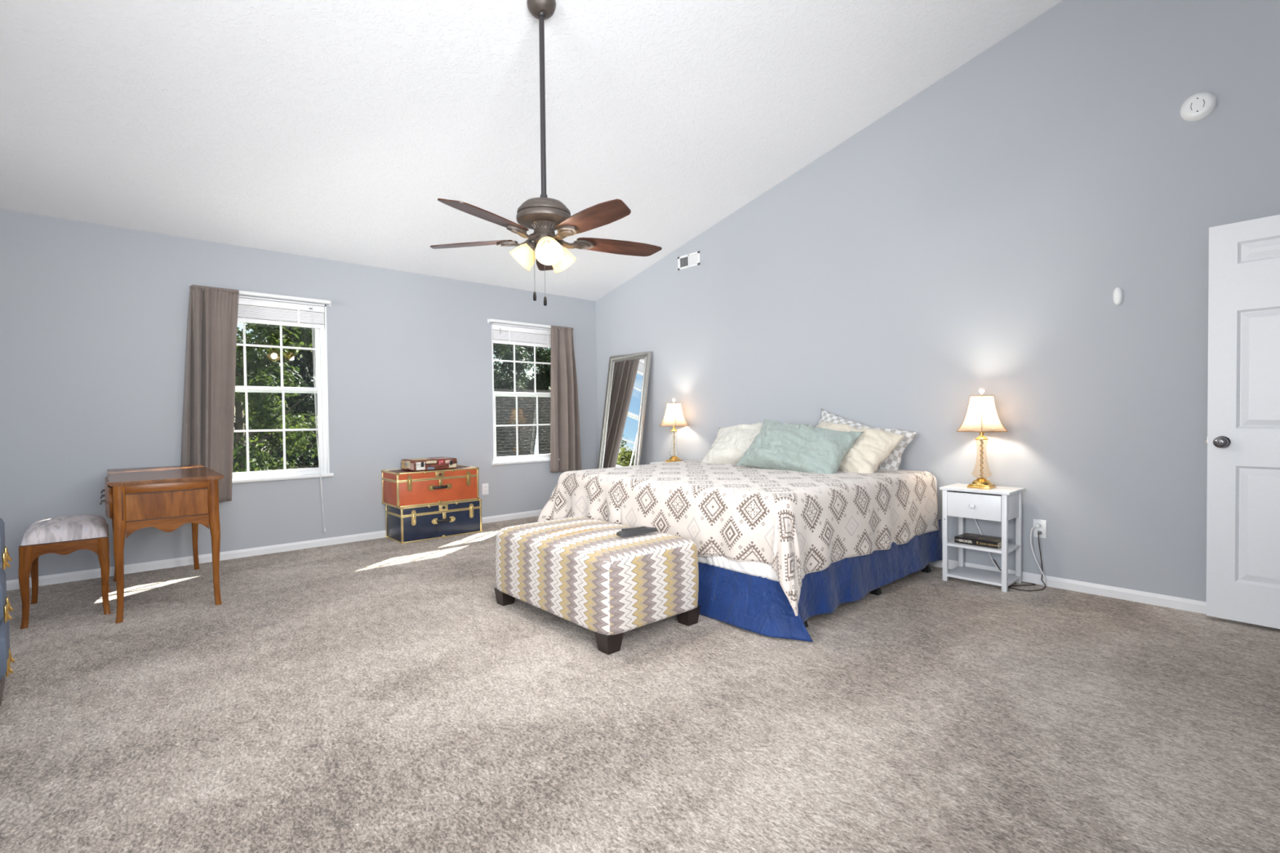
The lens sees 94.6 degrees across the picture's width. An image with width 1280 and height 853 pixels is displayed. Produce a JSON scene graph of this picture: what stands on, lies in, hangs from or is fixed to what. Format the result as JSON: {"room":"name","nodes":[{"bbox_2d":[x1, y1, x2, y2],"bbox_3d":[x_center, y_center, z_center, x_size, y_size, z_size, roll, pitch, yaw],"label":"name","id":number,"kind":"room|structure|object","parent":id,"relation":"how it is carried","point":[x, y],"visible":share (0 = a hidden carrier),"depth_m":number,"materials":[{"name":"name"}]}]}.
{"room":"bedroom","nodes":[
{"label":"bedroom","id":0,"kind":"room"},
{"bbox_2d":[0,208,597,580],"bbox_3d":[-2.978,-0.203,4.997,6.780,2.485,0.140,-2,1,-42],"label":"wall","id":1,"kind":"structure","parent":0,"point":[94,317],"depth_m":4.56,"materials":[{"name":"grey paint"}]},
{"bbox_2d":[190,284,332,306],"bbox_3d":[-3.038,-1.062,4.801,0.987,0.045,0.060,-2,1,-42],"label":"curtain rod","id":2,"kind":"object","parent":1,"relation":"attached to","point":[241,292],"visible":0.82,"depth_m":4.87,"materials":[{"name":"white plastic"}]},
{"bbox_2d":[180,284,239,502],"bbox_3d":[-3.287,-0.242,4.517,0.399,1.658,0.178,-2,1,-42],"label":"window curtain","id":3,"kind":"object","parent":2,"relation":"hanging from","point":[210,370],"visible":0.89,"depth_m":4.51,"materials":[{"name":"fabric"}]},
{"bbox_2d":[6,509,542,591],"bbox_3d":[-2.915,1.008,4.962,6.500,0.064,0.013,-2,1,-42],"label":"baseboard","id":4,"kind":"structure","parent":1,"relation":"attached to","point":[12,584],"depth_m":4.65,"materials":[{"name":"white paint"}]},
{"bbox_2d":[231,295,333,484],"bbox_3d":[-3.088,-0.300,4.869,0.959,1.493,0.175,-2,1,-42],"label":"window","id":5,"kind":"structure","parent":1,"relation":"in","point":[321,341],"depth_m":5.01,"materials":[{"name":"white plastic"}]},
{"bbox_2d":[237,297,325,532],"bbox_3d":[-3.048,-0.057,4.832,0.887,1.948,0.093,-2,1,-42],"label":"window blind","id":6,"kind":"object","parent":5,"relation":"attached to","point":[277,312],"visible":0.77,"depth_m":4.92,"materials":[{"name":"white plastic"}]},
{"bbox_2d":[481,483,488,494],"bbox_3d":[-1.608,0.651,6.143,0.072,0.116,0.008,-2,1,-42],"label":"wall outlet","id":7,"kind":"object","parent":1,"relation":"attached to","point":[485,486],"visible":1,"depth_m":6.14,"materials":[{"name":"white plastic"}]},
{"bbox_2d":[487,318,559,328],"bbox_3d":[-1.178,-1.111,6.481,1.053,0.045,0.060,-2,1,-42],"label":"curtain rod","id":8,"kind":"object","parent":1,"relation":"attached to","point":[488,319],"visible":0.75,"depth_m":6.33,"materials":[{"name":"white plastic"}]},
{"bbox_2d":[550,324,581,472],"bbox_3d":[-0.840,-0.312,6.729,0.152,1.648,0.421,0,1,39],"label":"window curtain","id":9,"kind":"object","parent":8,"relation":"hanging from","point":[565,437],"visible":1,"depth_m":6.70,"materials":[{"name":"fabric"}]},
{"bbox_2d":[491,323,559,465],"bbox_3d":[-1.242,-0.349,6.538,0.959,1.493,0.175,-2,1,-42],"label":"window","id":10,"kind":"structure","parent":1,"relation":"in","point":[500,460],"depth_m":6.46,"materials":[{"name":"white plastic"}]},
{"bbox_2d":[492,324,551,347],"bbox_3d":[-1.224,-0.984,6.500,0.887,0.190,0.053,-2,1,-42],"label":"window blind","id":11,"kind":"object","parent":10,"relation":"attached to","point":[501,333],"visible":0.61,"depth_m":6.43,"materials":[{"name":"white plastic"}]},
{"bbox_2d":[0,0,1062,301],"bbox_3d":[-0.994,-2.208,2.742,7.100,1.808,6.840,-2,1,-42],"label":"ceiling","id":12,"kind":"structure","parent":0,"point":[332,130],"depth_m":3.68,"materials":[{"name":"white paint"}]},
{"bbox_2d":[430,0,662,306],"bbox_3d":[-0.464,-1.405,2.990,1.291,1.574,1.241,-2,1,-42],"label":"ceiling fan","id":13,"kind":"object","parent":12,"relation":"hanging from","point":[544,215],"visible":1,"depth_m":2.99,"materials":[{"name":"brown wood"}]},
{"bbox_2d":[0,515,1279,852],"bbox_3d":[-0.840,1.111,2.668,6.740,0.100,6.440,-2,1,-42],"label":"floor","id":14,"kind":"structure","parent":0,"point":[375,695],"depth_m":2.12,"materials":[{"name":"carpet"}]},
{"bbox_2d":[0,517,14,706],"bbox_3d":[-2.561,0.697,2.051,0.343,0.784,0.525,0,1,45],"label":"dresser","id":15,"kind":"object","parent":14,"relation":"on","point":[6,657],"visible":1,"depth_m":2.17,"materials":[{"name":"blue wood"}]},
{"bbox_2d":[18,515,111,629],"bbox_3d":[-3.362,0.807,3.473,0.360,0.529,0.606,-2,1,-42],"label":"vanity stool","id":16,"kind":"object","parent":14,"relation":"on","point":[65,535],"visible":1,"depth_m":3.29,"materials":[{"name":"brown wood"}]},
{"bbox_2d":[20,515,107,545],"bbox_3d":[-3.364,0.588,3.469,0.347,0.091,0.582,-2,1,-42],"label":"seat cushion","id":17,"kind":"object","parent":16,"relation":"on","point":[78,529],"depth_m":3.30,"materials":[{"name":"grey fabric"}]},
{"bbox_2d":[99,464,224,623],"bbox_3d":[-3.083,0.678,3.788,0.554,0.769,1.205,-2,1,-42],"label":"writing desk","id":18,"kind":"object","parent":14,"relation":"on","point":[166,499],"visible":1,"depth_m":3.39,"materials":[{"name":"brown wood"}]},
{"bbox_2d":[385,498,482,543],"bbox_3d":[-1.928,0.860,5.558,0.767,0.318,0.420,-2,1,-42],"label":"trunk","id":19,"kind":"object","parent":14,"relation":"on","point":[404,525],"visible":0.88,"depth_m":5.38,"materials":[{"name":"blue leather"}]},
{"bbox_2d":[381,465,479,507],"bbox_3d":[-1.953,0.549,5.539,0.770,0.304,0.424,-1,1,-41],"label":"trunk","id":20,"kind":"object","parent":19,"relation":"on","point":[401,488],"visible":0.99,"depth_m":5.37,"materials":[{"name":"orange leather"}]},
{"bbox_2d":[400,457,457,471],"bbox_3d":[-1.954,0.349,5.506,0.412,0.096,0.337,-2,1,-44],"label":"suitcase","id":21,"kind":"object","parent":20,"relation":"on","point":[433,463],"visible":1,"depth_m":5.41,"materials":[{"name":"leather"}]},
{"bbox_2d":[493,516,700,654],"bbox_3d":[-0.272,0.809,3.307,0.658,0.470,1.103,-2,1,-42],"label":"ottoman","id":22,"kind":"object","parent":14,"relation":"on","point":[578,571],"visible":0.99,"depth_m":2.96,"materials":[{"name":"fabric"}]},
{"bbox_2d":[621,526,647,530],"bbox_3d":[-0.028,0.559,3.215,0.150,0.018,0.036,-1,1,-28],"label":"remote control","id":23,"kind":"object","parent":22,"relation":"on","point":[624,529],"visible":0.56,"depth_m":3.20,"materials":[{"name":"black plastic"}]},
{"bbox_2d":[616,527,657,536],"bbox_3d":[-0.012,0.558,3.149,0.242,0.023,0.054,-1,1,-34],"label":"remote control","id":24,"kind":"object","parent":22,"relation":"on","point":[645,530],"visible":1,"depth_m":3.12,"materials":[{"name":"black plastic"}]},
{"bbox_2d":[597,351,651,468],"bbox_3d":[-0.209,0.088,6.505,0.310,1.793,0.680,-2,1,-42],"label":"leaning mirror","id":25,"kind":"object","parent":14,"relation":"on","point":[628,376],"visible":0.63,"depth_m":6.52,"materials":[{"name":"grey metal"}]},
{"bbox_2d":[649,461,667,464],"bbox_3d":[0.346,0.676,5.872,0.343,0.630,0.405,-2,1,-42],"label":"nightstand","id":26,"kind":"object","parent":14,"relation":"on","point":[663,461],"visible":0.02,"depth_m":5.93,"materials":[{"name":"white paint"}]},
{"bbox_2d":[659,398,688,462],"bbox_3d":[0.343,0.036,5.938,0.325,0.646,0.309,-2,1,-42],"label":"table lamp","id":27,"kind":"object","parent":26,"relation":"on","point":[673,415],"visible":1,"depth_m":5.87,"materials":[{"name":"white fabric"}]},
{"bbox_2d":[697,475,942,642],"bbox_3d":[0.748,0.681,4.204,1.979,0.672,2.167,-2,1,-42],"label":"bed","id":28,"kind":"object","parent":14,"relation":"on","point":[749,596],"visible":0.29,"depth_m":3.15,"materials":[{"name":"blue fabric"}]},
{"bbox_2d":[537,459,939,616],"bbox_3d":[0.645,0.585,4.186,1.928,0.536,2.280,-2,1,-42],"label":"bedspread","id":29,"kind":"object","parent":28,"relation":"on","point":[797,524],"visible":0.85,"depth_m":3.41,"materials":[{"name":"white fabric"}]},
{"bbox_2d":[701,422,814,463],"bbox_3d":[0.968,0.160,4.968,0.908,0.385,0.395,0,1,37],"label":"pillow","id":30,"kind":"object","parent":29,"relation":"on","point":[731,444],"visible":0.46,"depth_m":4.96,"materials":[{"name":"beige fabric"}]},
{"bbox_2d":[734,418,863,474],"bbox_3d":[1.132,0.173,4.307,0.386,0.458,0.866,-1,1,-40],"label":"pillow","id":31,"kind":"object","parent":28,"relation":"on","point":[802,447],"visible":0.92,"depth_m":4.19,"materials":[{"name":"teal fabric"}]},
{"bbox_2d":[816,420,906,473],"bbox_3d":[1.486,0.169,4.333,0.373,0.422,0.802,-1,1,-27],"label":"pillow","id":32,"kind":"object","parent":28,"relation":"on","point":[873,446],"visible":0.42,"depth_m":4.07,"materials":[{"name":"beige fabric"}]},
{"bbox_2d":[817,408,917,470],"bbox_3d":[1.650,0.145,4.512,0.225,0.581,0.892,-1,1,-40],"label":"pillow","id":33,"kind":"object","parent":28,"relation":"on","point":[893,460],"visible":0.23,"depth_m":4.25,"materials":[{"name":"grey fabric"}]},
{"bbox_2d":[939,483,1025,592],"bbox_3d":[2.209,0.703,3.826,0.343,0.613,0.405,-2,1,-42],"label":"nightstand","id":34,"kind":"object","parent":14,"relation":"on","point":[998,504],"visible":0.98,"depth_m":3.77,"materials":[{"name":"white paint"}]},
{"bbox_2d":[954,533,1001,548],"bbox_3d":[2.218,0.741,3.833,0.183,0.039,0.261,-1,1,-40],"label":"hardcover book","id":35,"kind":"object","parent":34,"relation":"on","point":[981,540],"visible":1,"depth_m":3.80,"materials":[{"name":"black paper"}]},
{"bbox_2d":[955,387,1008,488],"bbox_3d":[2.210,0.073,3.820,0.314,0.646,0.322,-2,1,-42],"label":"table lamp","id":36,"kind":"object","parent":34,"relation":"on","point":[981,416],"visible":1,"depth_m":3.75,"materials":[{"name":"white fabric"}]},
{"bbox_2d":[974,431,988,439],"bbox_3d":[2.210,0.040,3.819,0.076,0.089,0.076,-2,1,-42],"label":"socket","id":37,"kind":"object","parent":36,"relation":"attached to","point":[981,437],"depth_m":3.80,"materials":[{"name":"gold metal"}]},
{"bbox_2d":[946,565,1020,586],"bbox_3d":[2.222,0.971,3.840,0.291,0.016,0.369,-2,1,-42],"label":"shelf","id":38,"kind":"object","parent":34,"relation":"attached to","point":[985,576],"depth_m":3.81,"materials":[{"name":"white paint"}]},
{"bbox_2d":[946,538,1020,553],"bbox_3d":[2.220,0.769,3.836,0.291,0.016,0.369,-2,1,-42],"label":"shelf","id":39,"kind":"object","parent":34,"relation":"attached to","point":[1011,547],"depth_m":3.75,"materials":[{"name":"white paint"}]},
{"bbox_2d":[993,531,1045,591],"bbox_3d":[2.382,0.837,3.755,0.234,0.342,0.310,-2,1,-42],"label":"lamp cord","id":40,"kind":"object","parent":14,"relation":"on","point":[1038,532],"visible":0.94,"depth_m":3.73,"materials":[{"name":"grey plastic"}]},
{"bbox_2d":[595,0,1279,601],"bbox_3d":[1.602,-1.015,4.856,0.140,4.022,6.480,-2,1,-42],"label":"wall","id":41,"kind":"structure","parent":0,"point":[982,231],"depth_m":3.78,"materials":[{"name":"grey paint"}]},
{"bbox_2d":[677,250,700,270],"bbox_3d":[0.491,-1.670,5.955,0.010,0.136,0.300,-2,1,-42],"label":"air vent","id":42,"kind":"object","parent":41,"relation":"in","point":[691,260],"visible":1,"depth_m":5.94,"materials":[{"name":"white plastic"}]},
{"bbox_2d":[973,518,1045,584],"bbox_3d":[2.390,0.787,3.890,0.041,0.427,0.484,-2,1,-42],"label":"power cord","id":43,"kind":"object","parent":41,"relation":"hanging from","point":[1037,526],"visible":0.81,"depth_m":3.75,"materials":[{"name":"plastic"}]},
{"bbox_2d":[1033,519,1046,538],"bbox_3d":[2.541,0.649,3.755,0.008,0.116,0.072,-2,1,-42],"label":"wall outlet","id":44,"kind":"object","parent":41,"relation":"attached to","point":[1042,528],"visible":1,"depth_m":3.75,"materials":[{"name":"white plastic"}]},
{"bbox_2d":[928,560,1206,613],"bbox_3d":[1.565,0.965,4.841,0.013,0.064,6.200,-2,1,-42],"label":"baseboard","id":45,"kind":"structure","parent":41,"relation":"attached to","point":[1175,602],"depth_m":3.50,"materials":[{"name":"white paint"}]},
{"bbox_2d":[1112,287,1123,305],"bbox_3d":[2.780,-0.758,3.437,0.026,0.105,0.045,-2,1,-42],"label":"wall sensor","id":46,"kind":"object","parent":41,"relation":"attached to","point":[1117,295],"visible":1,"depth_m":3.43,"materials":[{"name":"white plastic"}]},
{"bbox_2d":[1180,91,1217,121],"bbox_3d":[2.991,-1.718,3.165,0.040,0.144,0.144,-2,1,-42],"label":"smoke detector","id":47,"kind":"object","parent":41,"relation":"attached to","point":[1199,105],"visible":1,"depth_m":3.15,"materials":[{"name":"white plastic"}]},
{"bbox_2d":[1204,214,1279,629],"bbox_3d":[3.207,-0.017,2.769,0.107,2.030,0.822,-1,1,-39],"label":"door","id":48,"kind":"structure","parent":41,"relation":"in","point":[1243,440],"depth_m":2.99,"materials":[{"name":"white paint"}]},
{"label":"outside","id":49,"kind":"structure","parent":0,"visible":0},
{"bbox_3d":[-18.896,3.759,35.034,110.000,0.200,54.000,-2,1,-42],"label":"lawn","id":50,"kind":"structure","parent":49,"visible":0},
{"bbox_2d":[232,317,318,472],"bbox_3d":[-8.673,0.266,12.406,3.969,7.403,4.046,0,1,36],"label":"tree","id":51,"kind":"object","parent":50,"relation":"on","point":[260,372],"visible":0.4,"depth_m":12.24,"materials":[{"name":"green plant"}]},
{"bbox_2d":[233,330,318,470],"bbox_3d":[-11.262,-1.285,17.947,5.497,10.356,5.489,-1,1,-34],"label":"tree","id":52,"kind":"object","parent":50,"relation":"on","point":[305,363],"visible":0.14,"depth_m":17.12,"materials":[{"name":"green plant"}]},
{"bbox_2d":[493,339,541,389],"bbox_3d":[-5.526,-0.539,20.390,4.591,8.662,4.598,-1,1,-13],"label":"tree","id":53,"kind":"object","parent":50,"relation":"on","point":[520,367],"visible":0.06,"depth_m":19.34,"materials":[{"name":"green plant"}]},
{"bbox_2d":[493,340,551,390],"bbox_3d":[-5.339,-1.033,26.800,4.990,9.415,4.998,-1,1,-21],"label":"tree","id":54,"kind":"object","parent":50,"relation":"on","point":[543,377],"visible":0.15,"depth_m":25.35,"materials":[{"name":"green plant"}]},
{"bbox_2d":[493,388,551,457],"bbox_3d":[-3.343,1.424,15.816,4.900,4.850,4.940,-2,1,-42],"label":"house","id":55,"kind":"structure","parent":50,"relation":"on","point":[505,406],"depth_m":14.94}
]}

